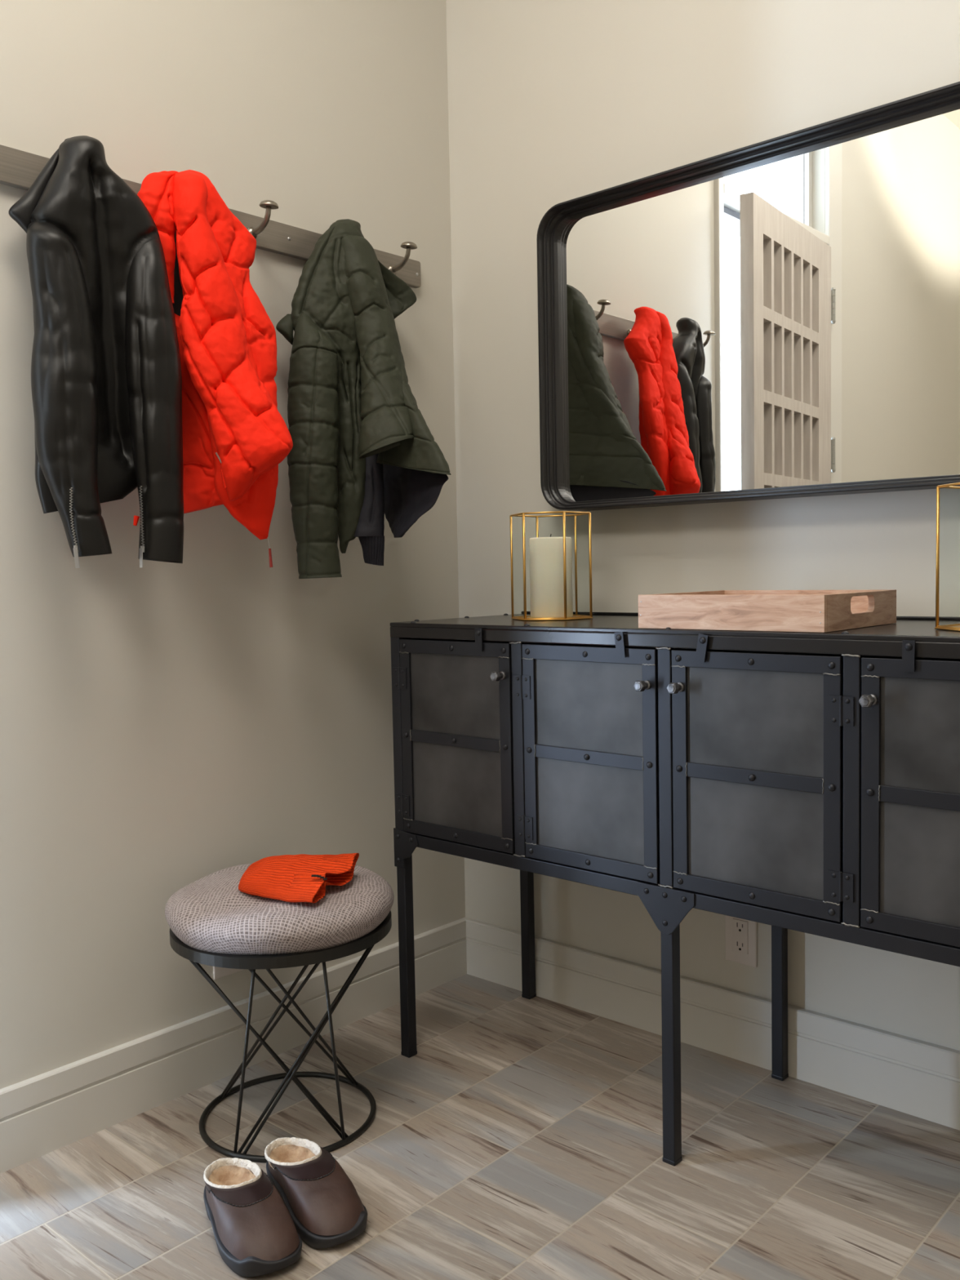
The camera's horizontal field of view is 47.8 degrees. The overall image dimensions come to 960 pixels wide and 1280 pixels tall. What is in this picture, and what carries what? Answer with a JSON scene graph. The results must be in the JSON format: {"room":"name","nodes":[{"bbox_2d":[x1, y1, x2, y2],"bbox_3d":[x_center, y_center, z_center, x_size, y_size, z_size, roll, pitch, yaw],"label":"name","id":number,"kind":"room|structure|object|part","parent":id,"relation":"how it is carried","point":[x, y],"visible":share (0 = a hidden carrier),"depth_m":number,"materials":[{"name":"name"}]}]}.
{"room":"entryway","nodes":[
{"label":"entryway","id":0,"kind":"room"},
{"bbox_2d":[0,0,465,1088],"bbox_3d":[-1.617,-0.557,0.980,0.120,3.050,4.715,2,5,42],"label":"wall","id":1,"kind":"structure","parent":0,"point":[165,727],"depth_m":2.10,"materials":[{"name":"grey paint"}]},
{"bbox_2d":[0,144,421,288],"bbox_3d":[-0.478,-0.817,2.080,0.091,0.072,1.090,2,5,42],"label":"rail","id":2,"kind":"object","parent":1,"relation":"attached to","point":[20,169],"visible":0.42,"depth_m":2.18,"materials":[{"name":"wood"}]},
{"bbox_2d":[8,135,183,568],"bbox_3d":[-0.639,-0.482,1.829,0.258,0.720,0.132,-4,5,-36],"label":"leather jacket","id":3,"kind":"object","parent":2,"relation":"hanging from","point":[106,380],"visible":1,"depth_m":1.80,"materials":[{"name":"black leather"}]},
{"bbox_3d":[-0.658,-0.136,1.766,0.007,0.037,0.007,-1,4,4],"label":"zip pull","id":4,"kind":"part","parent":3,"relation":"part of","materials":[{"name":"silver metal"}]},
{"bbox_3d":[-0.572,-0.141,1.835,0.007,0.037,0.007,1,4,31],"label":"zip pull","id":5,"kind":"part","parent":3,"relation":"part of","materials":[{"name":"silver metal"}]},
{"bbox_2d":[133,169,293,567],"bbox_3d":[-0.480,-0.492,1.966,0.274,0.723,0.202,-2,4,-7],"label":"quilted jacket","id":6,"kind":"object","parent":2,"relation":"hanging from","point":[236,437],"visible":0.87,"depth_m":1.91,"materials":[{"name":"red fabric"}]},
{"bbox_3d":[-0.564,-0.720,1.928,0.062,0.238,0.087,2,5,42],"label":"shoulder panel","id":7,"kind":"part","parent":6,"relation":"part of","materials":[{"name":"red fabric"}]},
{"bbox_3d":[-0.516,-0.417,1.964,0.130,0.378,0.057,0,4,20],"label":"panel","id":8,"kind":"part","parent":6,"relation":"part of","materials":[{"name":"red fabric"}]},
{"bbox_3d":[-0.460,-0.520,1.987,0.176,0.672,0.132,-3,4,-31],"label":"panel","id":9,"kind":"part","parent":6,"relation":"part of","materials":[{"name":"red fabric"}]},
{"bbox_3d":[-0.439,-0.546,1.925,0.204,0.596,0.105,-1,4,3],"label":"panel","id":10,"kind":"part","parent":6,"relation":"part of","materials":[{"name":"red fabric"}]},
{"bbox_3d":[-0.388,-0.152,2.006,0.007,0.035,0.006,-3,4,-26],"label":"zip pull","id":11,"kind":"part","parent":6,"relation":"part of","materials":[{"name":"red"}]},
{"bbox_2d":[275,218,451,578],"bbox_3d":[-0.255,-0.504,2.223,0.316,0.750,0.395,-2,4,-12],"label":"quilted jacket","id":12,"kind":"object","parent":2,"relation":"hanging from","point":[363,451],"visible":1,"depth_m":2.15,"materials":[{"name":"green fabric"}]},
{"bbox_3d":[-0.205,-0.597,2.165,0.113,0.476,0.204,-3,4,-21],"label":"panel","id":13,"kind":"part","parent":12,"relation":"part of","materials":[{"name":"green fabric"}]},
{"bbox_3d":[-0.159,-0.591,2.174,0.297,0.540,0.085,2,5,42],"label":"panel","id":14,"kind":"part","parent":12,"relation":"part of","materials":[{"name":"green fabric"}]},
{"bbox_3d":[-0.183,-0.604,2.226,0.132,0.554,0.393,-3,4,-23],"label":"panel","id":15,"kind":"part","parent":12,"relation":"part of","materials":[{"name":"green fabric"}]},
{"bbox_2d":[213,966,243,979],"bbox_3d":[-0.505,0.616,2.172,0.007,0.114,0.070,2,5,42],"label":"wall outlet","id":16,"kind":"object","parent":1,"relation":"attached to","point":[218,972],"visible":0.12,"depth_m":2.16,"materials":[{"name":"grey plastic"}]},
{"bbox_2d":[0,917,466,1173],"bbox_3d":[-0.469,0.800,2.216,0.015,0.137,1.315,2,5,42],"label":"baseboard","id":17,"kind":"structure","parent":1,"relation":"attached to","point":[42,1114],"depth_m":2.10,"materials":[{"name":"grey paint"}]},
{"bbox_2d":[0,973,959,1279],"bbox_3d":[-0.781,1.049,0.293,4.500,0.100,4.615,2,5,42],"label":"floor","id":18,"kind":"structure","parent":0,"point":[522,1138],"depth_m":1.81,"materials":[{"name":"stone"}]},
{"bbox_2d":[203,1157,302,1276],"bbox_3d":[-0.360,0.862,1.649,0.108,0.082,0.269,-4,4,-33],"label":"clog","id":19,"kind":"object","parent":18,"relation":"on","point":[255,1234],"visible":1,"depth_m":1.59,"materials":[{"name":"brown leather"}]},
{"bbox_2d":[164,863,394,1162],"bbox_3d":[-0.358,0.657,1.987,0.410,0.448,0.410,2,5,42],"label":"stool","id":20,"kind":"object","parent":18,"relation":"on","point":[211,922],"visible":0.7,"depth_m":1.85,"materials":[{"name":"grey fabric"}]},
{"bbox_3d":[-0.397,0.713,1.828,0.080,0.348,0.006,2,5,42],"label":"rod","id":21,"kind":"part","parent":20,"relation":"part of","materials":[{"name":"black metal"}]},
{"bbox_3d":[-0.390,0.705,1.937,0.006,0.351,0.327,-4,5,-42],"label":"rod","id":22,"kind":"part","parent":20,"relation":"part of","materials":[{"name":"black metal"}]},
{"bbox_3d":[-0.363,0.709,1.872,0.164,0.350,0.198,2,5,42],"label":"rod","id":23,"kind":"part","parent":20,"relation":"part of","materials":[{"name":"black metal"}]},
{"bbox_3d":[-0.366,0.709,1.881,0.180,0.350,0.205,2,5,42],"label":"rod","id":24,"kind":"part","parent":20,"relation":"part of","materials":[{"name":"black metal"}]},
{"bbox_3d":[-0.379,0.705,1.946,0.006,0.351,0.336,-5,5,-43],"label":"rod","id":25,"kind":"part","parent":20,"relation":"part of","materials":[{"name":"black metal"}]},
{"bbox_2d":[164,863,394,955],"bbox_3d":[-0.362,0.474,1.976,0.410,0.082,0.410,2,5,42],"label":"cushion","id":26,"kind":"object","parent":20,"relation":"on","point":[210,915],"depth_m":1.84,"materials":[{"name":"grey fabric"}]},
{"bbox_2d":[238,853,359,902],"bbox_3d":[-0.334,0.419,1.932,0.198,0.043,0.189,0,4,16],"label":"knit hat","id":27,"kind":"object","parent":20,"relation":"on","point":[301,877],"visible":1,"depth_m":1.91,"materials":[{"name":"orange fabric"}]},
{"bbox_3d":[-0.315,0.703,1.953,0.006,0.351,0.332,0,4,23],"label":"rod","id":28,"kind":"part","parent":20,"relation":"part of","materials":[{"name":"black metal"}]},
{"bbox_3d":[-0.302,0.707,1.881,0.139,0.350,0.208,2,5,42],"label":"rod","id":29,"kind":"part","parent":20,"relation":"part of","materials":[{"name":"black metal"}]},
{"bbox_3d":[-0.295,0.707,1.884,0.126,0.350,0.214,2,5,42],"label":"rod","id":30,"kind":"part","parent":20,"relation":"part of","materials":[{"name":"black metal"}]},
{"bbox_3d":[-0.296,0.703,1.949,0.006,0.351,0.317,0,4,20],"label":"rod","id":31,"kind":"part","parent":20,"relation":"part of","materials":[{"name":"black metal"}]},
{"bbox_3d":[-0.250,0.708,1.859,0.005,0.348,0.067,0,4,16],"label":"rod","id":32,"kind":"part","parent":20,"relation":"part of","materials":[{"name":"black metal"}]},
{"bbox_2d":[263,1137,367,1248],"bbox_3d":[-0.267,0.856,1.715,0.108,0.082,0.269,-4,4,-34],"label":"clog","id":33,"kind":"object","parent":18,"relation":"on","point":[325,1207],"visible":0.99,"depth_m":1.66,"materials":[{"name":"brown leather"}]},
{"bbox_2d":[390,612,959,1165],"bbox_3d":[0.436,0.416,1.931,1.296,0.904,0.446,2,5,42],"label":"sideboard","id":34,"kind":"object","parent":18,"relation":"on","point":[806,782],"visible":1,"depth_m":1.76,"materials":[{"name":"grey metal"}]},
{"bbox_3d":[-0.151,0.635,2.234,0.025,0.451,0.025,2,5,42],"label":"leg","id":35,"kind":"part","parent":34,"relation":"part of","materials":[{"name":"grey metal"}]},
{"bbox_3d":[-0.046,0.197,2.093,0.244,0.346,0.002,2,5,42],"label":"door panel","id":36,"kind":"part","parent":34,"relation":"part of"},
{"bbox_3d":[-0.049,0.197,2.090,0.288,0.390,0.006,2,5,42],"label":"door frame","id":37,"kind":"part","parent":34,"relation":"part of","materials":[{"name":"grey metal"}]},
{"bbox_3d":[-0.033,0.169,2.357,0.003,0.416,0.401,2,5,42],"label":"panel","id":38,"kind":"part","parent":34,"relation":"part of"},
{"bbox_3d":[0.033,0.066,1.984,0.019,0.017,0.029,2,5,42],"label":"knob","id":39,"kind":"part","parent":34,"relation":"part of","materials":[{"name":"metal"}]},
{"bbox_3d":[0.110,0.611,2.524,0.025,0.451,0.025,2,5,42],"label":"leg","id":40,"kind":"part","parent":34,"relation":"part of","materials":[{"name":"grey metal"}]},
{"bbox_2d":[510,511,592,620],"bbox_3d":[0.143,-0.149,2.192,0.149,0.213,0.168,2,5,42],"label":"lantern","id":41,"kind":"object","parent":34,"relation":"on","point":[551,552],"visible":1,"depth_m":2.13,"materials":[{"name":"gold metal"}]},
{"bbox_3d":[0.076,-0.147,2.172,0.002,0.204,0.076,-2,4,-16],"label":"glass pane","id":42,"kind":"part","parent":41,"relation":"part of","materials":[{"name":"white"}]},
{"bbox_3d":[0.126,-0.145,2.124,0.076,0.204,0.002,0,4,14],"label":"glass pane","id":43,"kind":"part","parent":41,"relation":"part of","materials":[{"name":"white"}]},
{"bbox_3d":[0.193,-0.148,2.143,0.002,0.204,0.076,2,5,44],"label":"glass pane","id":44,"kind":"part","parent":41,"relation":"part of","materials":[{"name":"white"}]},
{"bbox_3d":[0.189,0.206,1.882,0.238,0.346,0.002,2,5,42],"label":"door panel","id":45,"kind":"part","parent":34,"relation":"part of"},
{"bbox_3d":[0.186,0.206,1.879,0.282,0.390,0.006,2,5,42],"label":"door frame","id":46,"kind":"part","parent":34,"relation":"part of","materials":[{"name":"grey metal"}]},
{"bbox_3d":[0.266,0.075,1.774,0.019,0.017,0.029,2,5,42],"label":"knob","id":47,"kind":"part","parent":34,"relation":"part of","materials":[{"name":"metal"}]},
{"bbox_3d":[0.320,0.653,1.811,0.025,0.451,0.025,2,5,42],"label":"leg","id":48,"kind":"part","parent":34,"relation":"part of","materials":[{"name":"grey metal"}]},
{"bbox_3d":[0.442,0.199,1.928,1.292,0.442,0.417,2,5,42],"label":"frame","id":49,"kind":"part","parent":34,"relation":"part of","materials":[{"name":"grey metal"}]},
{"bbox_3d":[0.313,0.076,1.732,0.019,0.017,0.029,2,5,42],"label":"knob","id":50,"kind":"part","parent":34,"relation":"part of","materials":[{"name":"metal"}]},
{"bbox_3d":[0.448,0.406,1.943,1.278,0.019,0.399,2,5,42],"label":"panel","id":51,"kind":"part","parent":34,"relation":"part of","materials":[{"name":"black metal"}]},
{"bbox_3d":[0.578,0.175,2.078,1.278,0.416,0.003,2,5,42],"label":"panel","id":52,"kind":"part","parent":34,"relation":"part of","materials":[{"name":"black metal"}]},
{"bbox_3d":[0.422,0.214,1.673,0.238,0.346,0.002,2,5,42],"label":"door panel","id":53,"kind":"part","parent":34,"relation":"part of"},
{"bbox_3d":[0.420,0.215,1.670,0.282,0.390,0.006,2,5,42],"label":"door frame","id":54,"kind":"part","parent":34,"relation":"part of","materials":[{"name":"grey metal"}]},
{"bbox_2d":[638,589,896,632],"bbox_3d":[0.476,-0.051,1.796,0.322,0.055,0.284,2,5,41],"label":"serving tray","id":55,"kind":"object","parent":34,"relation":"on","point":[776,611],"visible":1,"depth_m":1.69,"materials":[{"name":"brown wood"}]},
{"bbox_3d":[0.581,0.629,2.101,0.025,0.451,0.025,2,5,42],"label":"leg","id":56,"kind":"part","parent":34,"relation":"part of","materials":[{"name":"grey metal"}]},
{"bbox_3d":[0.546,0.085,1.523,0.019,0.017,0.029,2,5,42],"label":"knob","id":57,"kind":"part","parent":34,"relation":"part of","materials":[{"name":"metal"}]},
{"bbox_3d":[0.655,0.224,1.458,0.290,0.390,0.006,2,5,42],"label":"door frame","id":58,"kind":"part","parent":34,"relation":"part of","materials":[{"name":"grey metal"}]},
{"bbox_3d":[0.658,0.223,1.461,0.246,0.346,0.002,2,5,42],"label":"door panel","id":59,"kind":"part","parent":34,"relation":"part of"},
{"bbox_2d":[934,482,959,631],"bbox_3d":[0.754,-0.122,1.577,0.158,0.213,0.166,2,5,42],"label":"lantern","id":60,"kind":"object","parent":34,"relation":"on","point":[948,495],"visible":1,"depth_m":1.58,"materials":[{"name":"gold metal"}]},
{"bbox_2d":[445,0,959,1050],"bbox_3d":[1.202,-0.650,1.545,3.315,3.050,0.100,2,5,42],"label":"wall","id":61,"kind":"structure","parent":0,"point":[551,103],"depth_m":2.25,"materials":[{"name":"grey paint"}]},
{"bbox_2d":[465,916,959,1130],"bbox_3d":[1.193,0.807,1.596,3.315,0.137,0.015,2,5,42],"label":"baseboard","id":62,"kind":"structure","parent":61,"relation":"attached to","point":[919,1078],"depth_m":2.19,"materials":[{"name":"grey paint"}]},
{"bbox_2d":[724,915,757,967],"bbox_3d":[0.526,0.597,2.185,0.070,0.114,0.007,2,5,42],"label":"wall outlet","id":63,"kind":"object","parent":61,"relation":"attached to","point":[740,934],"visible":0.88,"depth_m":2.18,"materials":[{"name":"grey plastic"}]},
{"bbox_2d":[732,918,747,954],"bbox_3d":[0.525,0.597,2.184,0.034,0.067,0.003,2,5,42],"label":"receptacle","id":64,"kind":"object","parent":63,"relation":"attached to","point":[740,926],"depth_m":2.18,"materials":[{"name":"grey plastic"}]},
{"bbox_2d":[536,81,959,511],"bbox_3d":[0.548,-0.587,2.014,1.062,0.641,0.084,2,5,42],"label":"wall mirror","id":65,"kind":"object","parent":61,"relation":"attached to","point":[776,317],"visible":1,"depth_m":2.04,"materials":[{"name":"black metal"}]}
]}

